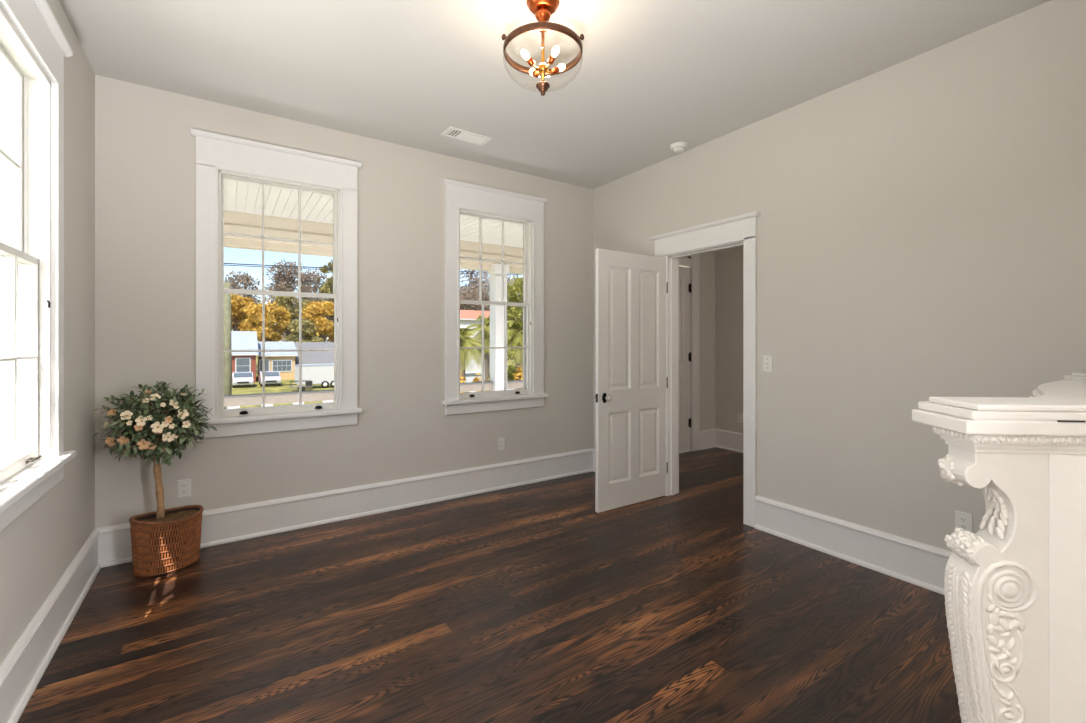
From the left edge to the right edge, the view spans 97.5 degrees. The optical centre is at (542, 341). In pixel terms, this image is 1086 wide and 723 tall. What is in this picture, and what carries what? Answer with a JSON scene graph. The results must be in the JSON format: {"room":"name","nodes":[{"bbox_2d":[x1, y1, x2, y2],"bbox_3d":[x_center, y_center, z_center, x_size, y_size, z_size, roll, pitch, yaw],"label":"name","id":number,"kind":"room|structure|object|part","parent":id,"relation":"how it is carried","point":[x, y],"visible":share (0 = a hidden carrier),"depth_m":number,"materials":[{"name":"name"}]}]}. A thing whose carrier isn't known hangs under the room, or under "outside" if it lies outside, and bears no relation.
{"room":"empty living room","nodes":[
{"label":"empty living room","id":0,"kind":"room"},
{"bbox_2d":[0,0,94,664],"bbox_3d":[-0.684,-0.128,-0.308,0.150,3.055,7.750,0,0,-34],"label":"wall","id":1,"kind":"structure","parent":0,"point":[37,547],"depth_m":2.52,"materials":[{"name":"beige paint"}]},
{"bbox_2d":[0,0,75,531],"bbox_3d":[-2.080,-0.385,1.832,0.212,2.090,1.100,0,0,-34],"label":"window","id":2,"kind":"structure","parent":1,"relation":"in","point":[34,46],"depth_m":2.13,"materials":[{"name":"white paint"}]},
{"bbox_3d":[-2.127,-0.768,1.801,0.036,0.846,0.786,0,0,-34],"label":"sash","id":3,"kind":"part","parent":2,"relation":"part of","materials":[{"name":"paint"}]},
{"bbox_3d":[-2.085,0.079,1.829,0.036,0.908,0.786,0,0,-34],"label":"sash","id":4,"kind":"part","parent":2,"relation":"part of","materials":[{"name":"paint"}]},
{"bbox_3d":[-2.059,0.549,1.846,0.162,0.031,1.100,0,0,-34],"label":"sill","id":5,"kind":"part","parent":2,"relation":"part of","materials":[{"name":"white paint"}]},
{"bbox_2d":[0,528,100,722],"bbox_3d":[-0.608,1.278,-0.257,0.034,0.241,7.750,0,0,-34],"label":"baseboard","id":6,"kind":"structure","parent":1,"relation":"attached to","point":[24,666],"depth_m":2.05,"materials":[{"name":"white paint"}]},
{"bbox_2d":[129,505,203,576],"bbox_3d":[-2.346,1.226,2.979,0.364,0.341,0.319,0,0,-34],"label":"basket","id":7,"kind":"object","parent":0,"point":[164,541],"depth_m":2.88,"materials":[{"name":"wicker"}]},
{"bbox_2d":[224,178,522,247],"bbox_3d":[-1.210,-1.478,5.671,8.900,0.044,2.470,0,0,-34],"label":"ceiling","id":8,"kind":"structure","parent":0,"point":[239,196],"depth_m":5.21,"materials":[{"name":"paint"}]},
{"bbox_2d":[224,210,522,274],"bbox_3d":[-1.815,-1.278,6.574,8.900,0.385,0.255,0,0,-34],"label":"beam","id":9,"kind":"structure","parent":8,"relation":"attached to","point":[234,222],"depth_m":5.73,"materials":[{"name":"paint"}]},
{"bbox_2d":[95,75,714,527],"bbox_3d":[-0.283,-0.128,4.714,6.405,3.055,0.150,0,0,-34],"label":"wall","id":10,"kind":"structure","parent":0,"point":[145,147],"depth_m":3.81,"materials":[{"name":"beige paint"}]},
{"bbox_2d":[177,479,190,497],"bbox_3d":[-2.408,0.985,3.196,0.072,0.116,0.009,0,0,-34],"label":"wall outlet","id":11,"kind":"object","parent":10,"relation":"attached to","point":[183,486],"visible":1,"depth_m":3.19,"materials":[{"name":"white plastic"}]},
{"bbox_2d":[190,128,361,438],"bbox_3d":[-1.948,-0.385,3.562,1.100,2.090,0.212,0,0,-34],"label":"window","id":12,"kind":"structure","parent":10,"relation":"in","point":[219,157],"depth_m":3.48,"materials":[{"name":"white paint"}]},
{"bbox_3d":[-1.935,0.549,3.542,1.100,0.031,0.162,0,0,-34],"label":"sill","id":13,"kind":"part","parent":12,"relation":"part of","materials":[{"name":"white paint"}]},
{"bbox_3d":[-1.980,-0.768,3.609,0.786,0.846,0.036,0,0,-34],"label":"sash","id":14,"kind":"part","parent":12,"relation":"part of","materials":[{"name":"paint"}]},
{"bbox_3d":[-1.952,0.079,3.567,0.786,0.908,0.036,0,0,-34],"label":"sash","id":15,"kind":"part","parent":12,"relation":"part of","materials":[{"name":"paint"}]},
{"bbox_2d":[96,448,592,567],"bbox_3d":[-1.107,1.278,4.052,4.000,0.241,0.034,0,0,-34],"label":"baseboard","id":16,"kind":"structure","parent":10,"relation":"attached to","point":[224,525],"depth_m":3.79,"materials":[{"name":"white paint"}]},
{"bbox_2d":[442,178,547,414],"bbox_3d":[-0.462,-0.393,4.558,1.100,2.090,0.212,0,0,-34],"label":"window","id":17,"kind":"structure","parent":10,"relation":"in","point":[461,198],"depth_m":4.54,"materials":[{"name":"white paint"}]},
{"bbox_3d":[-0.493,-0.776,4.604,0.786,0.846,0.036,0,0,-34],"label":"sash","id":18,"kind":"part","parent":17,"relation":"part of","materials":[{"name":"paint"}]},
{"bbox_3d":[-0.465,0.071,4.563,0.786,0.908,0.036,0,0,-34],"label":"sash","id":19,"kind":"part","parent":17,"relation":"part of","materials":[{"name":"paint"}]},
{"bbox_3d":[-0.448,0.541,4.537,1.100,0.031,0.162,0,0,-34],"label":"sill","id":20,"kind":"part","parent":17,"relation":"part of","materials":[{"name":"white paint"}]},
{"bbox_2d":[498,438,504,450],"bbox_3d":[-0.397,0.979,4.543,0.072,0.116,0.009,0,0,-34],"label":"wall outlet","id":21,"kind":"object","parent":10,"relation":"attached to","point":[501,441],"visible":1,"depth_m":4.54,"materials":[{"name":"white plastic"}]},
{"bbox_2d":[679,266,690,450],"bbox_3d":[1.505,0.217,5.854,0.947,2.322,0.060,0,0,-34],"label":"door","id":22,"kind":"structure","parent":10,"relation":"in","point":[684,272],"depth_m":6.03,"materials":[{"name":"paint"}]},
{"bbox_2d":[679,254,698,452],"bbox_3d":[1.476,-0.065,5.879,1.185,2.930,0.172,0,0,-34],"label":"door frame","id":23,"kind":"structure","parent":10,"relation":"attached to","point":[692,261],"depth_m":6.09,"materials":[{"name":"white paint"}]},
{"bbox_2d":[17,447,960,722],"bbox_3d":[1.900,1.460,1.453,6.405,0.120,8.000,0,0,-34],"label":"floor","id":24,"kind":"structure","parent":0,"point":[528,603],"depth_m":2.32,"materials":[{"name":"brown wood"}]},
{"bbox_2d":[93,381,216,576],"bbox_3d":[-2.375,0.820,2.929,0.626,1.153,0.477,0,0,-34],"label":"potted topiary","id":25,"kind":"object","parent":24,"relation":"on","point":[164,541],"visible":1,"depth_m":2.86,"materials":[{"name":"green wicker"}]},
{"bbox_2d":[912,372,1085,722],"bbox_3d":[1.689,0.765,1.396,1.804,1.270,0.480,0,0,-34],"label":"mantelpiece","id":26,"kind":"object","parent":24,"relation":"on","point":[1015,591],"visible":1,"depth_m":1.00,"materials":[{"name":"paint"}]},
{"bbox_2d":[912,380,1085,435],"bbox_3d":[1.689,0.178,1.396,1.804,0.030,0.480,0,0,-34],"label":"shelf","id":27,"kind":"object","parent":26,"relation":"attached to","point":[947,421],"depth_m":0.98,"materials":[{"name":"paint"}]},
{"bbox_3d":[1.692,0.153,1.392,1.786,0.018,0.470,0,0,-34],"label":"shelf moulding","id":28,"kind":"part","parent":26,"relation":"part of","materials":[{"name":"paint"}]},
{"bbox_2d":[929,372,1085,411],"bbox_3d":[1.698,0.137,1.383,1.766,0.014,0.448,0,0,-34],"label":"shelf","id":29,"kind":"object","parent":26,"relation":"attached to","point":[1069,394],"depth_m":1.06,"materials":[{"name":"paint"}]},
{"bbox_3d":[1.702,0.203,1.377,1.756,0.022,0.434,0,0,-34],"label":"bed moulding","id":30,"kind":"part","parent":26,"relation":"part of","materials":[{"name":"paint"}]},
{"bbox_3d":[1.204,0.817,0.992,0.295,1.166,0.347,0,0,-34],"label":"panel","id":31,"kind":"part","parent":26,"relation":"part of","materials":[{"name":"paint"}]},
{"bbox_2d":[59,0,1050,188],"bbox_3d":[1.900,-1.715,1.453,6.405,0.120,8.000,0,0,-34],"label":"ceiling","id":32,"kind":"structure","parent":0,"point":[653,75],"depth_m":2.81,"materials":[{"name":"paint"}]},
{"bbox_2d":[441,126,491,145],"bbox_3d":[-0.614,-1.651,3.837,0.370,0.009,0.170,0,0,-36],"label":"ceiling vent","id":33,"kind":"object","parent":32,"relation":"in","point":[452,132],"visible":1,"depth_m":3.83,"materials":[{"name":"white plastic"}]},
{"bbox_2d":[502,0,583,95],"bbox_3d":[-0.009,-1.427,2.313,0.410,0.457,0.392,0,0,-34],"label":"ceiling light","id":34,"kind":"object","parent":32,"relation":"attached to","point":[542,10],"visible":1,"depth_m":2.30,"materials":[{"name":"orange metal"}]},
{"bbox_3d":[-0.084,-1.363,2.264,0.048,0.041,0.034,0,0,-34],"label":"light bulb","id":35,"kind":"part","parent":34,"relation":"part of","materials":[{"name":"white glass"}]},
{"bbox_2d":[527,57,534,66],"bbox_3d":[-0.058,-1.340,2.282,0.041,0.040,0.030,0,0,-34],"label":"socket","id":36,"kind":"object","parent":34,"relation":"attached to","point":[530,61],"depth_m":2.27,"materials":[{"name":"orange metal"}]},
{"bbox_2d":[532,70,538,77],"bbox_3d":[-0.035,-1.340,2.384,0.031,0.040,0.041,0,0,-34],"label":"socket","id":37,"kind":"object","parent":34,"relation":"attached to","point":[535,73],"depth_m":2.37,"materials":[{"name":"orange metal"}]},
{"bbox_3d":[0.000,-1.385,2.322,0.016,0.260,0.016,0,0,-34],"label":"stem","id":38,"kind":"part","parent":34,"relation":"part of","materials":[{"name":"gold metal"}]},
{"bbox_2d":[548,55,555,64],"bbox_3d":[0.040,-1.340,2.265,0.030,0.040,0.041,0,0,-34],"label":"socket","id":39,"kind":"object","parent":34,"relation":"attached to","point":[552,58],"depth_m":2.25,"materials":[{"name":"orange metal"}]},
{"bbox_3d":[0.058,-1.363,2.239,0.034,0.041,0.048,0,0,-34],"label":"light bulb","id":40,"kind":"part","parent":34,"relation":"part of","materials":[{"name":"white glass"}]},
{"bbox_2d":[551,66,559,74],"bbox_3d":[0.062,-1.340,2.356,0.041,0.040,0.032,0,0,-34],"label":"socket","id":41,"kind":"object","parent":34,"relation":"attached to","point":[555,70],"depth_m":2.35,"materials":[{"name":"orange metal"}]},
{"bbox_3d":[0.090,-1.363,2.370,0.048,0.041,0.034,0,0,-34],"label":"light bulb","id":42,"kind":"part","parent":34,"relation":"part of","materials":[{"name":"white glass"}]},
{"bbox_2d":[670,142,687,152],"bbox_3d":[1.144,-1.629,4.016,0.144,0.052,0.144,0,0,-34],"label":"smoke detector","id":43,"kind":"object","parent":32,"relation":"attached to","point":[677,147],"visible":1,"depth_m":3.98,"materials":[{"name":"white plastic"}]},
{"bbox_2d":[715,246,742,432],"bbox_3d":[4.513,-0.128,3.172,0.150,3.055,7.750,0,0,-34],"label":"wall","id":44,"kind":"structure","parent":0,"point":[728,262],"depth_m":6.17,"materials":[{"name":"beige paint"}]},
{"bbox_2d":[699,428,742,452],"bbox_3d":[3.634,1.278,2.584,1.965,0.241,7.750,0,0,-34],"label":"baseboard","id":45,"kind":"structure","parent":44,"relation":"attached to","point":[710,438],"depth_m":6.19,"materials":[{"name":"white paint"}]},
{"bbox_2d":[737,413,742,422],"bbox_3d":[2.497,0.970,6.040,0.009,0.116,0.072,0,0,-34],"label":"wall outlet","id":46,"kind":"object","parent":44,"relation":"attached to","point":[739,415],"visible":1,"depth_m":6.04,"materials":[{"name":"white plastic"}]},
{"bbox_2d":[593,0,1085,550],"bbox_3d":[2.760,-0.128,1.998,0.140,3.055,7.750,0,0,-34],"label":"wall","id":47,"kind":"structure","parent":0,"point":[921,222],"depth_m":2.82,"materials":[{"name":"beige paint"}]},
{"bbox_2d":[595,248,667,512],"bbox_3d":[0.774,0.318,4.108,0.828,2.148,0.169,0,0,-34],"label":"door","id":48,"kind":"structure","parent":47,"relation":"in","point":[631,382],"depth_m":4.07,"materials":[{"name":"paint"}]},
{"bbox_3d":[0.532,0.462,3.866,0.056,0.056,0.037,0,0,-34],"label":"knob","id":49,"kind":"part","parent":48,"relation":"part of","materials":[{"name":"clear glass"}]},
{"bbox_2d":[650,211,759,526],"bbox_3d":[1.378,0.213,4.037,0.212,2.374,1.064,0,0,-34],"label":"door frame","id":50,"kind":"structure","parent":47,"relation":"attached to","point":[741,230],"depth_m":3.83,"materials":[{"name":"white paint"}]},
{"bbox_2d":[763,355,772,371],"bbox_3d":[1.653,0.162,3.510,0.017,0.120,0.072,0,0,-34],"label":"light switch","id":51,"kind":"object","parent":47,"relation":"attached to","point":[767,359],"visible":1,"depth_m":3.51,"materials":[{"name":"white plastic"}]},
{"bbox_2d":[593,448,951,594],"bbox_3d":[2.688,1.278,1.950,0.034,0.241,7.750,0,0,-34],"label":"baseboard","id":52,"kind":"structure","parent":47,"relation":"attached to","point":[920,564],"depth_m":3.00,"materials":[{"name":"white paint"}]},
{"bbox_2d":[955,510,971,532],"bbox_3d":[2.280,0.984,2.582,0.009,0.116,0.072,0,0,-34],"label":"wall outlet","id":53,"kind":"object","parent":47,"relation":"attached to","point":[963,520],"visible":0.93,"depth_m":2.58,"materials":[{"name":"white plastic"}]},
{"bbox_2d":[960,517,966,521],"bbox_3d":[2.278,0.965,2.581,0.003,0.029,0.028,0,0,-34],"label":"receptacle","id":54,"kind":"object","parent":53,"relation":"attached to","point":[962,519],"depth_m":2.58,"materials":[{"name":"white plastic"}]},
{"bbox_2d":[960,524,966,529],"bbox_3d":[2.278,1.004,2.581,0.003,0.029,0.028,0,0,-34],"label":"receptacle","id":55,"kind":"object","parent":53,"relation":"attached to","point":[964,526],"depth_m":2.58,"materials":[{"name":"white plastic"}]},
{"bbox_3d":[-1.183,1.540,5.631,8.900,0.040,2.372,0,0,-34],"label":"floor","id":56,"kind":"structure","parent":0,"visible":0},
{"bbox_2d":[224,380,522,408],"bbox_3d":[-1.844,1.005,6.528,8.200,0.790,0.110,0,0,-34],"label":"porch railing","id":57,"kind":"object","parent":56,"relation":"on","point":[230,401],"visible":0.18,"depth_m":5.73,"materials":[{"name":"paint"}]},
{"bbox_2d":[487,263,508,390],"bbox_3d":[-0.683,0.175,7.293,0.260,2.690,0.260,0,0,-34],"label":"column porch","id":58,"kind":"structure","parent":56,"relation":"on","point":[496,311],"depth_m":7.20,"materials":[{"name":"white"}]},
{"label":"outside","id":59,"kind":"structure","parent":0,"visible":0},
{"bbox_2d":[232,352,514,407],"bbox_3d":[-33.456,4.800,85.911,280.000,0.200,200.000,0,0,-34],"label":"ground","id":60,"kind":"structure","parent":59,"point":[269,388],"depth_m":47.64,"materials":[{"name":"green plant"}]},
{"bbox_2d":[224,282,231,408],"bbox_3d":[-10.498,1.375,15.836,0.258,6.651,0.260,0,0,-34],"label":"timber post","id":61,"kind":"object","parent":60,"relation":"on","point":[227,297],"visible":0.5,"depth_m":15.74,"materials":[{"name":"brown wood"}]},
{"bbox_2d":[224,276,243,329],"bbox_3d":[-56.257,-3.446,85.046,7.254,16.316,7.218,0,0,-34],"label":"tree","id":62,"kind":"object","parent":60,"relation":"on","point":[226,280],"visible":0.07,"depth_m":84.17,"materials":[{"name":"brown plant"}]},
{"bbox_2d":[231,294,254,330],"bbox_3d":[-44.637,-1.285,69.664,6.881,11.992,6.997,0,0,-34],"label":"tree","id":63,"kind":"object","parent":60,"relation":"on","point":[238,303],"visible":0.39,"depth_m":68.86,"materials":[{"name":"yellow plant"}]},
{"bbox_2d":[232,371,253,387],"bbox_3d":[-31.472,3.950,49.896,1.850,1.500,4.540,0,0,-34],"label":"car","id":64,"kind":"object","parent":60,"relation":"on","point":[238,378],"visible":0.88,"depth_m":48.42,"materials":[{"name":"white paint"}]},
{"bbox_2d":[226,271,261,304],"bbox_3d":[-51.249,-3.710,82.149,6.141,16.843,5.708,0,0,-34],"label":"tree","id":65,"kind":"object","parent":60,"relation":"on","point":[244,279],"visible":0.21,"depth_m":81.26,"materials":[{"name":"grey plant"}]},
{"bbox_2d":[231,331,258,381],"bbox_3d":[-37.551,1.722,57.276,5.294,5.956,9.530,0,0,-34],"label":"brick house","id":66,"kind":"structure","parent":60,"relation":"on","point":[241,340],"depth_m":54.80,"materials":[{"name":"brick"}]},
{"bbox_3d":[-34.081,2.758,54.124,1.260,1.589,0.020,0,0,-34],"label":"pane","id":67,"kind":"part","parent":66,"relation":"part of","materials":[{"name":"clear glass"}]},
{"bbox_2d":[240,301,291,341],"bbox_3d":[-39.528,-0.523,68.112,6.574,10.469,7.216,0,0,-34],"label":"tree","id":68,"kind":"object","parent":60,"relation":"on","point":[274,314],"visible":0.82,"depth_m":67.04,"materials":[{"name":"yellow plant"}]},
{"bbox_2d":[259,371,280,386],"bbox_3d":[-29.428,3.950,51.264,1.850,1.500,4.540,0,0,-34],"label":"car","id":69,"kind":"object","parent":60,"relation":"on","point":[271,377],"visible":0.89,"depth_m":49.84,"materials":[{"name":"white paint"}]},
{"bbox_2d":[258,342,297,379],"bbox_3d":[-34.606,2.559,61.655,4.198,5.098,8.630,0,0,-34],"label":"house","id":70,"kind":"structure","parent":60,"relation":"on","point":[283,362],"depth_m":58.77,"materials":[{"name":"paint"}]},
{"bbox_3d":[-33.613,3.620,57.500,1.100,2.975,0.080,0,0,-34],"label":"door","id":71,"kind":"part","parent":70,"relation":"part of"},
{"bbox_3d":[-33.588,3.620,57.463,0.860,2.715,0.020,0,0,-34],"label":"pane","id":72,"kind":"part","parent":70,"relation":"part of","materials":[{"name":"grey glass"}]},
{"bbox_3d":[-32.042,2.980,58.498,1.960,1.230,0.020,0,0,-34],"label":"pane","id":73,"kind":"part","parent":70,"relation":"part of","materials":[{"name":"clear glass"}]},
{"bbox_2d":[264,257,304,341],"bbox_3d":[-47.590,-5.208,87.597,7.259,19.840,6.984,0,0,-34],"label":"tree","id":74,"kind":"object","parent":60,"relation":"on","point":[283,282],"visible":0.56,"depth_m":86.50,"materials":[{"name":"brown plant"}]},
{"bbox_2d":[274,290,312,337],"bbox_3d":[-39.755,-1.737,76.214,7.223,12.897,6.101,0,0,-34],"label":"tree","id":75,"kind":"object","parent":60,"relation":"on","point":[286,301],"visible":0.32,"depth_m":74.86,"materials":[{"name":"plant"}]},
{"bbox_2d":[290,380,311,390],"bbox_3d":[-23.072,4.225,45.447,1.800,0.950,1.540,0,0,-34],"label":"trailer","id":76,"kind":"object","parent":60,"relation":"on","point":[308,383],"visible":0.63,"depth_m":45.16,"materials":[{"name":"black metal"}]},
{"bbox_3d":[-23.072,4.000,45.447,1.800,0.500,1.200,0,0,-34],"label":"rail","id":77,"kind":"part","parent":76,"relation":"part of","materials":[{"name":"grey metal"}]},
{"bbox_2d":[284,318,323,341],"bbox_3d":[-34.871,0.591,69.593,5.315,8.242,5.764,0,0,-34],"label":"tree","id":78,"kind":"object","parent":60,"relation":"on","point":[307,326],"visible":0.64,"depth_m":68.92,"materials":[{"name":"green plant"}]},
{"bbox_2d":[284,364,333,387],"bbox_3d":[-23.497,3.511,47.941,4.920,2.377,2.150,0,0,-38],"label":"trailer","id":79,"kind":"object","parent":60,"relation":"on","point":[323,374],"visible":0.77,"depth_m":47.63,"materials":[{"name":"metal"}]},
{"bbox_2d":[290,268,327,316],"bbox_3d":[-46.495,-5.183,94.863,7.683,19.789,8.780,0,0,-34],"label":"tree","id":80,"kind":"object","parent":60,"relation":"on","point":[308,277],"visible":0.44,"depth_m":94.33,"materials":[{"name":"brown plant"}]},
{"bbox_2d":[294,342,333,363],"bbox_3d":[-31.806,2.800,67.141,6.163,5.418,9.630,0,0,-34],"label":"house","id":81,"kind":"structure","parent":60,"relation":"on","point":[308,357],"depth_m":64.72,"materials":[{"name":"grey"}]},
{"bbox_2d":[297,300,333,341],"bbox_3d":[-34.190,-0.883,73.055,6.352,11.190,7.112,0,0,-34],"label":"tree","id":82,"kind":"object","parent":60,"relation":"on","point":[318,313],"visible":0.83,"depth_m":72.00,"materials":[{"name":"yellow plant"}]},
{"bbox_2d":[318,259,333,341],"bbox_3d":[-33.991,-4.323,76.982,5.069,18.069,5.029,0,0,-34],"label":"tree","id":83,"kind":"object","parent":60,"relation":"on","point":[327,287],"visible":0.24,"depth_m":76.17,"materials":[{"name":"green plant"}]},
{"bbox_2d":[460,372,465,392],"bbox_3d":[-2.934,2.888,16.818,0.738,3.629,0.727,0,0,-34],"label":"bush","id":84,"kind":"object","parent":60,"relation":"on","point":[461,378],"visible":0.03,"depth_m":16.72,"materials":[{"name":"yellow plant"}]},
{"bbox_2d":[460,328,489,392],"bbox_3d":[-3.344,2.062,20.448,2.753,5.280,2.703,0,0,-34],"label":"palm tree","id":85,"kind":"object","parent":60,"relation":"on","point":[464,334],"visible":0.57,"depth_m":20.32,"materials":[{"name":"green plant"}]},
{"bbox_2d":[460,310,489,374],"bbox_3d":[-11.974,0.054,68.987,9.941,9.292,8.630,0,0,-34],"label":"house","id":86,"kind":"structure","parent":60,"relation":"on","point":[467,317],"depth_m":65.95,"materials":[{"name":"white"}]},
{"bbox_2d":[460,269,489,310],"bbox_3d":[-15.144,-4.863,86.725,11.328,19.150,11.419,0,0,-34],"label":"tree","id":87,"kind":"object","parent":60,"relation":"on","point":[463,288],"visible":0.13,"depth_m":85.08,"materials":[{"name":"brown plant"}]},
{"bbox_2d":[465,371,484,382],"bbox_3d":[-7.718,3.950,50.192,4.540,1.500,1.850,0,0,-34],"label":"car","id":88,"kind":"object","parent":60,"relation":"on","point":[469,378],"visible":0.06,"depth_m":49.38,"materials":[{"name":"white paint"}]},
{"bbox_2d":[473,373,481,391],"bbox_3d":[-2.483,2.954,18.195,0.739,3.498,0.737,0,0,-34],"label":"bush","id":89,"kind":"object","parent":60,"relation":"on","point":[476,378],"visible":0.02,"depth_m":18.10,"materials":[{"name":"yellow plant"}]},
{"bbox_2d":[467,315,512,381],"bbox_3d":[-2.724,1.688,23.388,3.081,6.028,3.010,0,0,-34],"label":"palm tree","id":90,"kind":"object","parent":60,"relation":"on","point":[486,320],"visible":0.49,"depth_m":23.32,"materials":[{"name":"green plant"}]},
{"bbox_2d":[461,271,518,317],"bbox_3d":[-8.441,-4.158,80.871,10.732,17.740,10.425,0,0,-34],"label":"tree","id":91,"kind":"object","parent":60,"relation":"on","point":[475,296],"visible":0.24,"depth_m":79.06,"materials":[{"name":"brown plant"}]},
{"bbox_2d":[507,320,522,388],"bbox_3d":[-0.946,1.880,21.033,2.676,5.644,2.732,0,0,-6],"label":"palm tree","id":92,"kind":"object","parent":60,"relation":"on","point":[518,324],"visible":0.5,"depth_m":20.72,"materials":[{"name":"green plant"}]},
{"bbox_2d":[507,346,522,379],"bbox_3d":[-0.855,2.204,23.439,2.744,5.015,2.684,0,0,-34],"label":"tree","id":93,"kind":"object","parent":60,"relation":"on","point":[510,376],"visible":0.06,"depth_m":23.36,"materials":[{"name":"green plant"}]},
{"bbox_2d":[507,274,522,363],"bbox_3d":[-1.462,0.178,30.188,3.722,9.067,3.560,0,0,-34],"label":"tree","id":94,"kind":"object","parent":60,"relation":"on","point":[515,291],"visible":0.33,"depth_m":29.77,"materials":[{"name":"green plant"}]},
{"bbox_2d":[513,366,522,388],"bbox_3d":[-0.894,2.830,18.652,0.861,3.746,0.859,0,0,-34],"label":"bush","id":95,"kind":"object","parent":60,"relation":"on","point":[519,370],"visible":0.06,"depth_m":18.56,"materials":[{"name":"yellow plant"}]},
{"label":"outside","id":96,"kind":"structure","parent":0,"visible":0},
{"bbox_3d":[1.318,4.695,33.978,280.000,0.010,7.000,0,0,-34],"label":"road","id":97,"kind":"object","parent":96,"visible":0},
{"bbox_3d":[-19.186,-0.900,23.257,0.304,11.200,1.800,0,0,-34],"label":"utility pole","id":98,"kind":"object","parent":97,"relation":"on","visible":0},
{"bbox_2d":[224,263,486,272],"bbox_3d":[-7.244,-4.864,31.254,28.744,1.774,0.060,0,0,-34],"label":"overhead wire","id":99,"kind":"object","parent":98,"relation":"attached to","point":[224,263],"visible":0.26,"depth_m":26.44,"materials":[{"name":"black rubber"}]},
{"bbox_2d":[226,265,520,274],"bbox_3d":[-7.245,-4.743,31.253,28.744,1.674,0.044,0,0,-34],"label":"overhead wire","id":100,"kind":"object","parent":98,"relation":"attached to","point":[226,265],"visible":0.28,"depth_m":26.77,"materials":[{"name":"black rubber"}]}
]}

